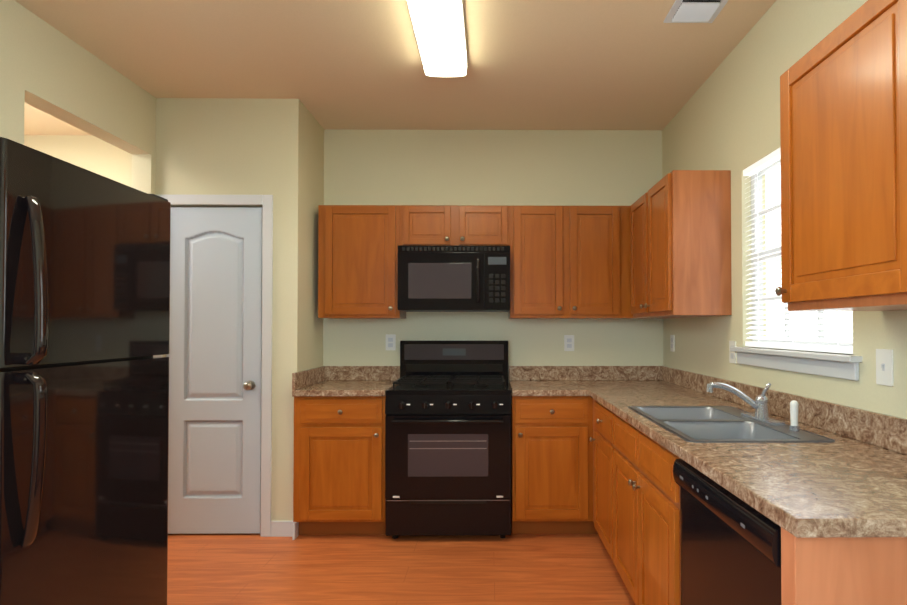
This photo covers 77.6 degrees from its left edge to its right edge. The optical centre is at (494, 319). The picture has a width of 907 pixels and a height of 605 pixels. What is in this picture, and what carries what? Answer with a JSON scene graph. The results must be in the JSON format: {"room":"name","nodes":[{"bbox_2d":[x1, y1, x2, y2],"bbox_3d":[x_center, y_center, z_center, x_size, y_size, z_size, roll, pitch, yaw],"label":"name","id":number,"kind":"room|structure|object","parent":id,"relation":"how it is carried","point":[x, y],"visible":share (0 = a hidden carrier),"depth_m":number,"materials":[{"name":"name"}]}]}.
{"room":"kitchen","nodes":[
{"label":"kitchen","id":0,"kind":"room"},
{"bbox_2d":[24,135,131,186],"bbox_3d":[-3.261,-0.010,4.259,3.842,2.740,0.120,0,-1,-1],"label":"wall","id":1,"kind":"structure","parent":0,"point":[94,154],"depth_m":4.21,"materials":[{"name":"paint"}]},
{"bbox_2d":[0,0,155,193],"bbox_3d":[-2.161,-0.062,0.819,0.120,2.740,6.780,0,-1,-1],"label":"wall","id":2,"kind":"structure","parent":0,"point":[46,67],"depth_m":2.81,"materials":[{"name":"paint"}]},
{"bbox_2d":[155,98,323,520],"bbox_3d":[-1.682,-0.017,3.794,0.892,2.740,0.549,0,-1,-1],"label":"wall","id":3,"kind":"structure","parent":0,"point":[233,146],"depth_m":3.54,"materials":[{"name":"paint"}]},
{"bbox_2d":[153,194,272,536],"bbox_3d":[-1.760,0.285,3.506,0.742,2.129,0.016,0,-1,-1],"label":"trim","id":4,"kind":"structure","parent":3,"relation":"attached to","point":[266,201],"depth_m":3.51,"materials":[{"name":"white wood"}]},
{"bbox_2d":[166,207,262,533],"bbox_3d":[-1.764,0.316,3.515,0.602,2.043,0.111,0,-1,-1],"label":"pantry door","id":5,"kind":"structure","parent":3,"relation":"in","point":[214,355],"depth_m":3.53,"materials":[{"name":"grey wood"}]},
{"bbox_2d":[270,521,298,539],"bbox_3d":[-1.961,1.261,0.801,6.440,0.095,6.780,0,-1,-1],"label":"baseboard","id":6,"kind":"structure","parent":3,"relation":"attached to","point":[283,528],"depth_m":3.49,"materials":[{"name":"white wood"}]},
{"bbox_2d":[292,366,323,389],"bbox_3d":[-1.225,0.385,3.734,0.019,0.105,0.625,0,-1,-1],"label":"backsplash","id":7,"kind":"structure","parent":3,"relation":"attached to","point":[306,377],"depth_m":3.66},
{"bbox_2d":[15,0,775,134],"bbox_3d":[-1.901,-1.460,0.903,6.560,0.060,6.900,0,-1,-1],"label":"ceiling","id":8,"kind":"structure","parent":0,"point":[555,64],"depth_m":3.00,"materials":[{"name":"paint"}]},
{"bbox_2d":[407,0,467,76],"bbox_3d":[-0.258,-1.367,2.447,0.237,0.080,1.244,0,-1,-1],"label":"ceiling light fixture","id":9,"kind":"object","parent":8,"relation":"attached to","point":[439,27],"visible":1,"depth_m":2.63,"materials":[{"name":"white plastic"}]},
{"bbox_2d":[663,0,728,22],"bbox_3d":[0.914,-1.398,2.501,0.230,0.018,0.305,0,-1,-1],"label":"ceiling vent","id":10,"kind":"object","parent":8,"relation":"in","point":[694,11],"visible":1,"depth_m":2.54,"materials":[{"name":"white metal"}]},
{"bbox_2d":[167,532,635,604],"bbox_3d":[-1.901,1.339,0.861,6.560,0.060,6.900,0,-1,-1],"label":"floor","id":11,"kind":"structure","parent":0,"point":[257,569],"depth_m":3.00,"materials":[{"name":"laminate"}]},
{"bbox_2d":[0,137,170,604],"bbox_3d":[-1.517,0.445,1.640,0.863,1.752,0.705,0,-1,-1],"label":"fridge","id":12,"kind":"object","parent":11,"relation":"on","point":[84,333],"visible":1,"depth_m":1.56,"materials":[{"name":"black metal"}]},
{"bbox_2d":[293,394,385,534],"bbox_3d":[-0.953,0.914,3.746,0.564,0.877,0.629,0,-1,-1],"label":"base cabinet","id":13,"kind":"object","parent":11,"relation":"on","point":[339,475],"depth_m":3.44,"materials":[{"name":"brown wood"}]},
{"bbox_2d":[292,382,395,397],"bbox_3d":[-0.953,0.457,3.745,0.564,0.038,0.644,0,-1,-1],"label":"countertop","id":14,"kind":"structure","parent":13,"relation":"on","point":[318,389],"depth_m":3.46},
{"bbox_2d":[385,340,510,538],"bbox_3d":[-0.281,0.750,3.697,0.764,1.205,0.721,0,-1,-1],"label":"range","id":15,"kind":"object","parent":11,"relation":"on","point":[448,438],"visible":1,"depth_m":3.40,"materials":[{"name":"black metal"}]},
{"bbox_2d":[511,390,591,533],"bbox_3d":[0.341,0.914,3.757,0.467,0.877,0.629,0,-1,-1],"label":"base cabinet","id":16,"kind":"object","parent":11,"relation":"on","point":[543,430],"depth_m":3.45,"materials":[{"name":"brown wood"}]},
{"bbox_2d":[509,382,687,397],"bbox_3d":[0.669,0.457,3.760,1.124,0.038,0.644,0,-1,-1],"label":"countertop","id":17,"kind":"structure","parent":16,"relation":"on","point":[519,389],"depth_m":3.59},
{"bbox_2d":[576,422,627,558],"bbox_3d":[0.880,0.993,3.109,0.715,0.700,0.715,0,-1,-1],"label":"base cabinet","id":18,"kind":"object","parent":11,"relation":"on","point":[599,450],"depth_m":3.27,"materials":[{"name":"brown wood"}]},
{"bbox_2d":[673,458,780,604],"bbox_3d":[0.898,0.888,1.533,0.608,0.863,0.656,0,-1,-1],"label":"dishwasher","id":19,"kind":"object","parent":11,"relation":"on","point":[730,548],"visible":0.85,"depth_m":1.51,"materials":[{"name":"black metal"}]},
{"bbox_2d":[608,442,875,604],"bbox_3d":[0.920,0.982,2.379,0.647,0.700,1.027,0,-1,-1],"label":"base cabinet","id":20,"kind":"object","parent":11,"relation":"on","point":[646,539],"depth_m":1.96,"materials":[{"name":"brown wood"}]},
{"bbox_2d":[323,129,662,382],"bbox_3d":[0.005,-0.011,4.144,2.688,2.740,0.120,0,-1,-1],"label":"wall","id":21,"kind":"structure","parent":0,"point":[515,167],"depth_m":4.09,"materials":[{"name":"paint"}]},
{"bbox_2d":[318,205,405,318],"bbox_3d":[-0.911,-0.387,3.922,0.548,0.760,0.320,0,-1,-1],"label":"upper cabinet","id":22,"kind":"object","parent":21,"relation":"attached to","point":[358,244],"depth_m":3.77,"materials":[{"name":"brown wood"}]},
{"bbox_2d":[386,334,395,349],"bbox_3d":[-0.751,0.168,4.071,0.072,0.115,0.008,0,-1,-1],"label":"electrical outlet","id":23,"kind":"object","parent":21,"relation":"attached to","point":[390,341],"visible":1,"depth_m":4.07,"materials":[{"name":"white plastic"}]},
{"bbox_2d":[402,205,513,248],"bbox_3d":[-0.266,-0.625,3.931,0.742,0.284,0.320,0,-1,-1],"label":"upper cabinet","id":24,"kind":"object","parent":21,"relation":"attached to","point":[422,225],"depth_m":3.77,"materials":[{"name":"brown wood"}]},
{"bbox_2d":[398,245,509,311],"bbox_3d":[-0.266,-0.269,3.861,0.736,0.423,0.443,0,-1,-1],"label":"microwave","id":25,"kind":"object","parent":24,"relation":"attached to","point":[453,278],"visible":1,"depth_m":3.68,"materials":[{"name":"black"}]},
{"bbox_2d":[324,366,659,381],"bbox_3d":[-0.005,0.390,4.067,2.466,0.105,0.019,0,-1,-1],"label":"backsplash","id":26,"kind":"structure","parent":21,"relation":"attached to","point":[331,373],"depth_m":4.06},
{"bbox_2d":[509,206,621,318],"bbox_3d":[0.474,-0.386,3.934,0.738,0.760,0.320,0,-1,-1],"label":"upper cabinet","id":27,"kind":"object","parent":21,"relation":"attached to","point":[570,262],"depth_m":3.78,"materials":[{"name":"brown wood"}]},
{"bbox_2d":[564,335,573,350],"bbox_3d":[0.544,0.173,4.082,0.072,0.115,0.008,0,-1,-1],"label":"electrical outlet","id":28,"kind":"object","parent":21,"relation":"attached to","point":[568,342],"visible":1,"depth_m":4.08,"materials":[{"name":"white plastic"}]},
{"bbox_2d":[622,206,666,318],"bbox_3d":[1.012,-0.386,3.939,0.438,0.760,0.320,0,-1,-1],"label":"upper cabinet","id":29,"kind":"object","parent":21,"relation":"attached to","point":[626,210],"depth_m":3.80,"materials":[{"name":"brown wood"}]},
{"bbox_2d":[588,390,906,541],"bbox_3d":[0.917,0.432,2.280,0.655,0.042,2.320,0,-1,-1],"label":"countertop","id":30,"kind":"structure","parent":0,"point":[837,491],"depth_m":1.46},
{"bbox_2d":[628,406,835,485],"bbox_3d":[0.891,0.499,2.289,0.476,0.175,0.826,0,-1,-1],"label":"sink","id":31,"kind":"object","parent":30,"relation":"in","point":[697,423],"depth_m":2.26,"materials":[{"name":"silver metal"}]},
{"bbox_2d":[704,382,803,429],"bbox_3d":[1.002,0.333,2.229,0.235,0.155,0.377,0,-1,-1],"label":"faucet","id":32,"kind":"object","parent":30,"relation":"on","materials":[{"name":"silver metal"}]},
{"bbox_2d":[662,0,906,418],"bbox_3d":[1.320,-0.062,0.779,0.120,2.740,6.635,0,-1,-1],"label":"wall","id":33,"kind":"structure","parent":0,"point":[727,116],"depth_m":2.76,"materials":[{"name":"paint"}]},
{"bbox_2d":[670,335,674,351],"bbox_3d":[1.227,0.165,3.877,0.008,0.115,0.072,0,-1,-1],"label":"electrical outlet","id":34,"kind":"object","parent":33,"relation":"attached to","point":[672,343],"visible":1,"depth_m":3.86,"materials":[{"name":"white plastic"}]},
{"bbox_2d":[631,170,731,317],"bbox_3d":[1.058,-0.395,3.357,0.356,0.760,0.836,0,-1,-1],"label":"upper cabinet","id":35,"kind":"object","parent":33,"relation":"attached to","point":[680,243],"visible":1,"depth_m":2.94,"materials":[{"name":"brown wood"}]},
{"bbox_2d":[729,341,735,363],"bbox_3d":[1.236,0.170,2.917,0.008,0.115,0.072,0,-1,-1],"label":"electrical outlet","id":36,"kind":"object","parent":33,"relation":"attached to","point":[732,356],"visible":0.79,"depth_m":2.91,"materials":[{"name":"white plastic"}]},
{"bbox_2d":[660,366,906,453],"bbox_3d":[1.232,0.368,2.597,0.019,0.105,2.945,0,-1,-1],"label":"backsplash","id":37,"kind":"structure","parent":33,"relation":"attached to","point":[890,432],"depth_m":2.05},
{"bbox_2d":[730,159,862,380],"bbox_3d":[1.265,-0.268,2.389,0.130,0.970,0.950,0,-1,-1],"label":"window","id":38,"kind":"structure","parent":33,"relation":"in","point":[837,365],"depth_m":2.51,"materials":[{"name":"white wood"}]},
{"bbox_2d":[743,148,852,353],"bbox_3d":[1.262,-0.312,2.390,0.050,0.880,0.838,0,-1,-1],"label":"window blinds","id":39,"kind":"object","parent":38,"relation":"attached to","point":[764,162],"visible":0.52,"depth_m":2.51,"materials":[{"name":"white plastic"}]},
{"bbox_2d":[775,0,906,310],"bbox_3d":[1.074,-0.417,1.522,0.358,0.772,0.595,0,-1,-1],"label":"upper cabinet","id":40,"kind":"object","parent":33,"relation":"attached to","point":[843,117],"visible":1,"depth_m":1.48,"materials":[{"name":"brown wood"}]},
{"bbox_2d":[876,349,893,385],"bbox_3d":[1.244,0.153,1.798,0.012,0.115,0.072,0,-1,-1],"label":"switch plate","id":41,"kind":"object","parent":33,"relation":"attached to","point":[884,366],"visible":1,"depth_m":1.79,"materials":[{"name":"white plastic"}]},
{"label":"outside","id":42,"kind":"structure","parent":0,"visible":0},
{"bbox_2d":[766,166,852,338],"bbox_3d":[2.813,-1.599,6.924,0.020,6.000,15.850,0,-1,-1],"label":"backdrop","id":43,"kind":"structure","parent":42,"point":[775,177],"depth_m":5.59,"materials":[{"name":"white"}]}
]}

